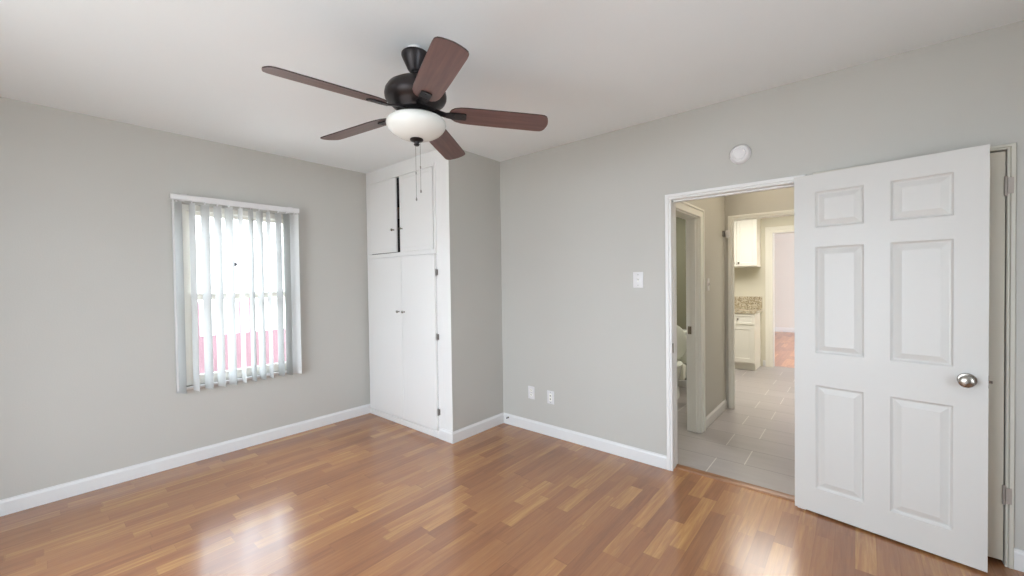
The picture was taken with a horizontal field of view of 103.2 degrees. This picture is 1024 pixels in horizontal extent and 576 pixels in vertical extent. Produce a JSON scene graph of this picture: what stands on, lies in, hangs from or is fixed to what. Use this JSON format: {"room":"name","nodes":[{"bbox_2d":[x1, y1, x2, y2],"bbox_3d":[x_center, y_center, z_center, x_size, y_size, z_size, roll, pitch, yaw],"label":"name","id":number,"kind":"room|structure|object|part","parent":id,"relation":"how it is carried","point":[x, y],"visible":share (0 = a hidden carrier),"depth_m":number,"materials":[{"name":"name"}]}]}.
{"room":"empty bedroom","nodes":[
{"label":"empty bedroom","id":0,"kind":"room"},
{"bbox_2d":[0,97,369,499],"bbox_3d":[-2.460,0.089,3.397,0.115,2.579,3.996,0,1,40],"label":"wall","id":1,"kind":"structure","parent":0,"point":[88,361],"depth_m":2.92,"materials":[{"name":"beige paint"}]},
{"bbox_2d":[0,404,370,516],"bbox_3d":[-2.609,1.336,3.123,0.013,0.098,3.332,0,1,40],"label":"baseboard","id":2,"kind":"structure","parent":1,"relation":"attached to","point":[25,501],"depth_m":3.06,"materials":[{"name":"white paint"}]},
{"bbox_2d":[182,204,286,389],"bbox_3d":[-2.334,0.059,3.513,0.117,1.460,0.837,0,1,40],"label":"window","id":3,"kind":"structure","parent":1,"relation":"in","point":[185,208],"depth_m":3.26,"materials":[{"name":"white plastic"}]},
{"bbox_2d":[169,193,301,393],"bbox_3d":[-2.282,0.037,3.436,0.105,1.532,0.927,0,1,40],"label":"vertical blinds","id":4,"kind":"object","parent":3,"relation":"attached to","point":[290,222],"visible":1,"depth_m":3.38,"materials":[{"name":"white plastic"}]},
{"bbox_3d":[-2.372,-0.267,3.537,0.022,0.716,0.745,0,1,40],"label":"sash","id":5,"kind":"part","parent":3,"relation":"part of","materials":[{"name":"glass"}]},
{"bbox_3d":[-2.300,0.779,3.504,0.052,0.020,0.837,0,1,40],"label":"sill","id":6,"kind":"part","parent":3,"relation":"part of","materials":[{"name":"white paint"}]},
{"bbox_3d":[-2.341,0.387,3.528,0.022,0.695,0.745,0,1,40],"label":"sash","id":7,"kind":"part","parent":3,"relation":"part of","materials":[{"name":"white plastic"}]},
{"bbox_2d":[441,150,502,431],"bbox_3d":[-0.355,0.054,3.796,0.100,2.579,0.664,0,1,40],"label":"wall","id":8,"kind":"structure","parent":0,"point":[470,183],"depth_m":3.70,"materials":[{"name":"beige paint"}]},
{"bbox_2d":[439,428,451,442],"bbox_3d":[-0.585,1.301,3.582,0.172,0.098,0.013,0,1,40],"label":"baseboard","id":9,"kind":"structure","parent":8,"relation":"attached to","point":[446,435],"depth_m":3.58,"materials":[{"name":"white paint"}]},
{"bbox_2d":[452,412,503,443],"bbox_3d":[-0.299,1.294,3.775,0.013,0.098,0.677,0,1,40],"label":"baseboard","id":10,"kind":"structure","parent":8,"relation":"attached to","point":[463,433],"depth_m":3.74,"materials":[{"name":"white paint"}]},
{"bbox_2d":[0,0,1023,173],"bbox_3d":[-0.369,-1.260,1.587,5.646,0.120,4.226,0,1,40],"label":"ceiling","id":11,"kind":"structure","parent":0,"point":[191,68],"depth_m":2.10,"materials":[{"name":"white paint"}]},
{"bbox_2d":[262,36,547,200],"bbox_3d":[-0.524,-0.823,2.038,1.290,0.765,1.275,0,1,40],"label":"ceiling fan","id":12,"kind":"object","parent":11,"relation":"hanging from","point":[418,96],"visible":1,"depth_m":1.96,"materials":[{"name":"brown wood"}]},
{"bbox_3d":[-0.790,-0.873,1.761,0.514,0.006,0.138,-4,16,-44],"label":"blade","id":13,"kind":"part","parent":12,"relation":"part of","materials":[{"name":"brown wood"}]},
{"bbox_3d":[-0.856,-0.878,2.252,0.514,0.006,0.138,-2,13,28],"label":"blade","id":14,"kind":"part","parent":12,"relation":"part of","materials":[{"name":"brown wood"}]},
{"bbox_3d":[-0.489,-1.194,2.047,0.080,0.023,0.080,0,1,40],"label":"ceiling plate","id":15,"kind":"part","parent":12,"relation":"part of","materials":[{"name":"white paint"}]},
{"bbox_3d":[-0.484,-0.804,2.053,0.296,0.102,0.296,0,1,40],"label":"lamp shade","id":16,"kind":"part","parent":12,"relation":"part of","materials":[{"name":"white glass"}]},
{"bbox_3d":[-0.310,-0.878,1.668,0.138,0.006,0.514,13,-3,-24],"label":"blade","id":17,"kind":"part","parent":12,"relation":"part of","materials":[{"name":"brown wood"}]},
{"bbox_3d":[-0.412,-0.880,2.467,0.138,0.006,0.514,-14,-4,9],"label":"blade","id":18,"kind":"part","parent":12,"relation":"part of","materials":[{"name":"brown wood"}]},
{"bbox_3d":[-0.067,-0.876,2.107,0.514,0.006,0.138,2,-12,-8],"label":"blade","id":19,"kind":"part","parent":12,"relation":"part of","materials":[{"name":"brown wood"}]},
{"bbox_2d":[0,413,1023,575],"bbox_3d":[-0.349,1.439,1.611,5.646,0.120,4.175,0,1,40],"label":"floor","id":20,"kind":"structure","parent":0,"point":[369,494],"depth_m":2.36,"materials":[{"name":"orange laminate"}]},
{"bbox_2d":[366,150,444,437],"bbox_3d":[-0.885,0.055,4.207,1.238,2.578,0.718,0,1,40],"label":"tall cabinet","id":21,"kind":"object","parent":20,"relation":"on","point":[404,233],"visible":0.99,"depth_m":3.89,"materials":[{"name":"white paint"}]},
{"bbox_3d":[-1.329,-0.720,4.156,0.509,0.728,0.014,0,1,40],"label":"door","id":22,"kind":"part","parent":21,"relation":"part of","materials":[{"name":"white paint"}]},
{"bbox_3d":[-1.292,0.487,4.152,0.609,1.578,0.024,0,1,40],"label":"door","id":23,"kind":"part","parent":21,"relation":"part of","materials":[{"name":"white paint"}]},
{"bbox_3d":[-0.897,-0.718,3.790,0.505,0.733,0.014,0,1,40],"label":"door","id":24,"kind":"part","parent":21,"relation":"part of","materials":[{"name":"white paint"}]},
{"bbox_3d":[-0.866,0.487,3.791,0.500,1.578,0.024,0,1,40],"label":"door","id":25,"kind":"part","parent":21,"relation":"part of","materials":[{"name":"white paint"}]},
{"bbox_2d":[676,217,686,379],"bbox_3d":[1.826,0.034,5.626,2.107,2.500,0.100,0,1,40],"label":"wall","id":26,"kind":"structure","parent":0,"point":[680,223],"depth_m":5.25,"materials":[{"name":"paint"}]},
{"bbox_2d":[677,380,686,387],"bbox_3d":[2.091,1.236,5.360,1.357,0.098,0.013,0,1,40],"label":"baseboard","id":27,"kind":"structure","parent":26,"relation":"attached to","point":[681,383],"depth_m":5.25,"materials":[{"name":"white paint"}]},
{"bbox_2d":[678,196,725,415],"bbox_3d":[1.742,0.065,3.810,0.115,2.500,1.839,0,1,40],"label":"wall","id":28,"kind":"structure","parent":0,"point":[714,208],"depth_m":4.05,"materials":[{"name":"paint"}]},
{"bbox_2d":[706,399,726,428],"bbox_3d":[2.044,1.258,4.067,0.013,0.098,0.849,0,1,40],"label":"baseboard","id":29,"kind":"structure","parent":28,"relation":"attached to","point":[722,406],"depth_m":4.05,"materials":[{"name":"white paint"}]},
{"bbox_2d":[722,230,729,237],"bbox_3d":[2.265,-0.570,4.284,0.070,0.079,0.057,0,1,40],"label":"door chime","id":30,"kind":"object","parent":28,"relation":"attached to","point":[726,233],"visible":1,"depth_m":4.27,"materials":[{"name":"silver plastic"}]},
{"bbox_2d":[665,174,805,509],"bbox_3d":[1.711,0.313,3.117,0.963,2.027,0.989,0,1,40],"label":"door frame","id":31,"kind":"structure","parent":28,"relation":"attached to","point":[692,222],"depth_m":3.24,"materials":[{"name":"white wood"}]},
{"bbox_2d":[677,366,794,495],"bbox_3d":[2.623,1.347,4.794,4.400,0.119,4.525,0,1,40],"label":"floor","id":32,"kind":"structure","parent":0,"point":[753,442],"depth_m":3.61,"materials":[{"name":"grey tile"}]},
{"bbox_2d":[677,325,686,398],"bbox_3d":[1.847,0.864,4.815,0.430,0.865,0.785,0,1,40],"label":"toilet","id":33,"kind":"object","parent":32,"relation":"on","point":[681,333],"visible":0.14,"depth_m":4.82,"materials":[{"name":"white ceramic"}]},
{"bbox_3d":[1.805,1.098,4.765,0.370,0.400,0.625,0,1,40],"label":"bowl","id":34,"kind":"part","parent":33,"relation":"part of","materials":[{"name":"white ceramic"}]},
{"bbox_3d":[1.778,0.888,4.733,0.380,0.018,0.570,0,1,40],"label":"seat","id":35,"kind":"part","parent":33,"relation":"part of","materials":[{"name":"white ceramic"}]},
{"bbox_3d":[1.929,0.654,4.912,0.370,0.450,0.022,0,1,40],"label":"lid","id":36,"kind":"part","parent":33,"relation":"part of","materials":[{"name":"white ceramic"}]},
{"bbox_3d":[2.031,0.731,5.032,0.400,0.360,0.190,0,1,40],"label":"tank","id":37,"kind":"part","parent":33,"relation":"part of","materials":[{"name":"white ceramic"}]},
{"bbox_2d":[675,464,794,501],"bbox_3d":[1.517,1.333,2.792,0.750,0.023,0.073,0,1,40],"label":"threshold","id":38,"kind":"object","parent":32,"relation":"on","point":[678,466],"visible":0.65,"depth_m":2.76,"materials":[{"name":"brown wood"}]},
{"bbox_2d":[734,312,760,370],"bbox_3d":[3.616,0.813,6.391,0.440,0.867,0.548,0,1,40],"label":"base cabinet","id":39,"kind":"object","parent":32,"relation":"on","point":[747,326],"visible":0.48,"depth_m":6.17,"materials":[{"name":"white paint"}]},
{"bbox_3d":[3.457,0.475,6.203,0.424,0.155,0.018,0,1,40],"label":"drawer","id":40,"kind":"part","parent":39,"relation":"part of","materials":[{"name":"white paint"}]},
{"bbox_3d":[3.462,0.847,6.209,0.424,0.560,0.018,0,1,40],"label":"door","id":41,"kind":"part","parent":39,"relation":"part of","materials":[{"name":"white paint"}]},
{"bbox_2d":[734,296,761,313],"bbox_3d":[3.439,0.260,6.535,0.942,0.236,0.534,0,1,40],"label":"countertop","id":42,"kind":"structure","parent":39,"relation":"on","point":[742,304],"depth_m":6.50,"materials":[{"name":"stone"}]},
{"bbox_2d":[725,187,793,407],"bbox_3d":[2.907,0.046,3.952,1.478,2.500,0.115,0,1,40],"label":"wall","id":43,"kind":"structure","parent":0,"point":[777,199],"depth_m":4.23,"materials":[{"name":"paint"}]},
{"bbox_2d":[728,209,793,408],"bbox_3d":[2.655,0.263,4.162,0.761,2.067,0.128,0,1,40],"label":"door frame","id":44,"kind":"structure","parent":43,"relation":"attached to","point":[731,326],"depth_m":4.34,"materials":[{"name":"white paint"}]},
{"bbox_2d":[500,20,1023,563],"bbox_3d":[0.978,0.046,3.176,5.646,2.579,0.115,0,1,40],"label":"wall","id":45,"kind":"structure","parent":0,"point":[578,218],"depth_m":3.04,"materials":[{"name":"beige paint"}]},
{"bbox_2d":[528,386,534,398],"bbox_3d":[0.181,0.979,3.797,0.074,0.118,0.009,0,1,40],"label":"wall outlet","id":46,"kind":"object","parent":45,"relation":"attached to","point":[531,390],"visible":1,"depth_m":3.79,"materials":[{"name":"white plastic"}]},
{"bbox_2d":[547,390,553,404],"bbox_3d":[0.348,0.986,3.656,0.074,0.118,0.008,0,1,40],"label":"wall outlet","id":47,"kind":"object","parent":45,"relation":"attached to","point":[550,394],"visible":1,"depth_m":3.65,"materials":[{"name":"white plastic"}]},
{"bbox_2d":[504,413,666,469],"bbox_3d":[0.531,1.287,3.506,1.601,0.098,0.013,0,1,40],"label":"baseboard","id":48,"kind":"structure","parent":45,"relation":"attached to","point":[633,453],"depth_m":3.38,"materials":[{"name":"white paint"}]},
{"bbox_2d":[633,272,642,287],"bbox_3d":[0.962,-0.061,3.101,0.080,0.120,0.017,0,1,40],"label":"light switch","id":49,"kind":"object","parent":45,"relation":"attached to","point":[637,276],"visible":1,"depth_m":3.10,"materials":[{"name":"white plastic"}]},
{"bbox_2d":[730,144,750,163],"bbox_3d":[1.476,-0.869,2.628,0.124,0.124,0.038,0,1,40],"label":"smoke detector","id":50,"kind":"object","parent":45,"relation":"attached to","point":[741,153],"visible":1,"depth_m":2.62,"materials":[{"name":"white plastic"}]},
{"bbox_2d":[794,144,992,571],"bbox_3d":[1.966,0.332,2.172,0.152,1.988,0.784,-2,1,-40],"label":"door","id":51,"kind":"structure","parent":45,"relation":"in","point":[891,258],"depth_m":2.11,"materials":[{"name":"white paint"}]},
{"bbox_3d":[2.138,0.438,1.907,0.064,0.066,0.066,-2,1,-40],"label":"knob","id":52,"kind":"part","parent":51,"relation":"part of","materials":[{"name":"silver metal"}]},
{"bbox_2d":[813,143,1016,568],"bbox_3d":[2.083,0.328,2.163,0.766,2.017,0.014,0,1,40],"label":"door frame","id":53,"kind":"structure","parent":45,"relation":"attached to","point":[1011,148],"depth_m":1.92,"materials":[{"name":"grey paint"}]},
{"bbox_2d":[988,151,1013,559],"bbox_3d":[2.102,0.332,2.168,0.728,1.965,0.050,0,1,40],"label":"door","id":54,"kind":"structure","parent":45,"relation":"in","point":[1001,185],"depth_m":1.96,"materials":[{"name":"beige paint"}]},
{"bbox_3d":[2.098,0.332,2.181,0.704,1.965,0.035,0,1,40],"label":"panel","id":55,"kind":"part","parent":54,"relation":"part of","materials":[{"name":"beige paint"}]},
{"bbox_2d":[1014,548,1023,571],"bbox_3d":[2.704,1.288,1.663,0.827,0.098,0.013,0,1,40],"label":"baseboard","id":56,"kind":"structure","parent":45,"relation":"attached to","point":[1018,553],"depth_m":1.92,"materials":[{"name":"white paint"}]},
{"bbox_2d":[734,216,793,365],"bbox_3d":[3.764,-0.010,6.680,3.700,2.500,0.115,0,1,40],"label":"wall","id":57,"kind":"structure","parent":0,"point":[748,281],"depth_m":6.45,"materials":[{"name":"beige paint"}]},
{"bbox_2d":[734,219,760,267],"bbox_3d":[3.579,-0.752,6.500,0.650,0.845,0.362,0,1,40],"label":"upper cabinet","id":58,"kind":"object","parent":57,"relation":"attached to","point":[747,233],"visible":0.57,"depth_m":6.28,"materials":[{"name":"white paint"}]},
{"bbox_3d":[3.379,-0.749,6.478,0.362,0.815,0.018,0,1,40],"label":"door","id":59,"kind":"part","parent":58,"relation":"part of","materials":[{"name":"white paint"}]},
{"bbox_2d":[765,225,793,366],"bbox_3d":[4.449,0.144,6.093,1.085,2.194,0.128,0,1,40],"label":"door frame","id":60,"kind":"structure","parent":57,"relation":"attached to","point":[768,230],"depth_m":6.36,"materials":[{"name":"white paint"}]},
{"bbox_2d":[774,233,793,327],"bbox_3d":[7.926,-0.166,9.733,6.500,2.600,0.100,0,1,40],"label":"wall","id":61,"kind":"structure","parent":0,"point":[784,242],"depth_m":10.44,"materials":[{"name":"white paint"}]},
{"bbox_2d":[775,327,793,332],"bbox_3d":[7.906,1.075,9.710,6.300,0.120,0.013,0,1,40],"label":"baseboard","id":62,"kind":"structure","parent":61,"relation":"attached to","point":[777,329],"depth_m":10.46,"materials":[{"name":"white paint"}]},
{"bbox_2d":[775,332,794,367],"bbox_3d":[6.355,1.246,7.881,6.500,0.120,5.015,0,1,40],"label":"floor","id":63,"kind":"structure","parent":0,"point":[784,341],"depth_m":7.86,"materials":[{"name":"red wood"}]},
{"label":"outside","id":64,"kind":"structure","parent":0,"visible":0},
{"bbox_3d":[-10.180,1.755,11.305,21.849,0.100,28.000,0,1,40],"label":"ground","id":65,"kind":"structure","parent":64,"visible":0},
{"bbox_2d":[195,216,284,335],"bbox_3d":[-9.446,-0.305,11.280,6.800,4.000,19.800,0,1,40],"label":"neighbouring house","id":66,"kind":"structure","parent":65,"relation":"on","point":[197,218],"depth_m":9.92,"materials":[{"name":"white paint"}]},
{"bbox_2d":[198,291,285,373],"bbox_3d":[-4.109,0.873,6.001,0.030,1.670,5.000,0,1,40],"label":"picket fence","id":67,"kind":"object","parent":65,"relation":"on","point":[275,331],"visible":0.03,"depth_m":6.05,"materials":[{"name":"pink"}]}
]}

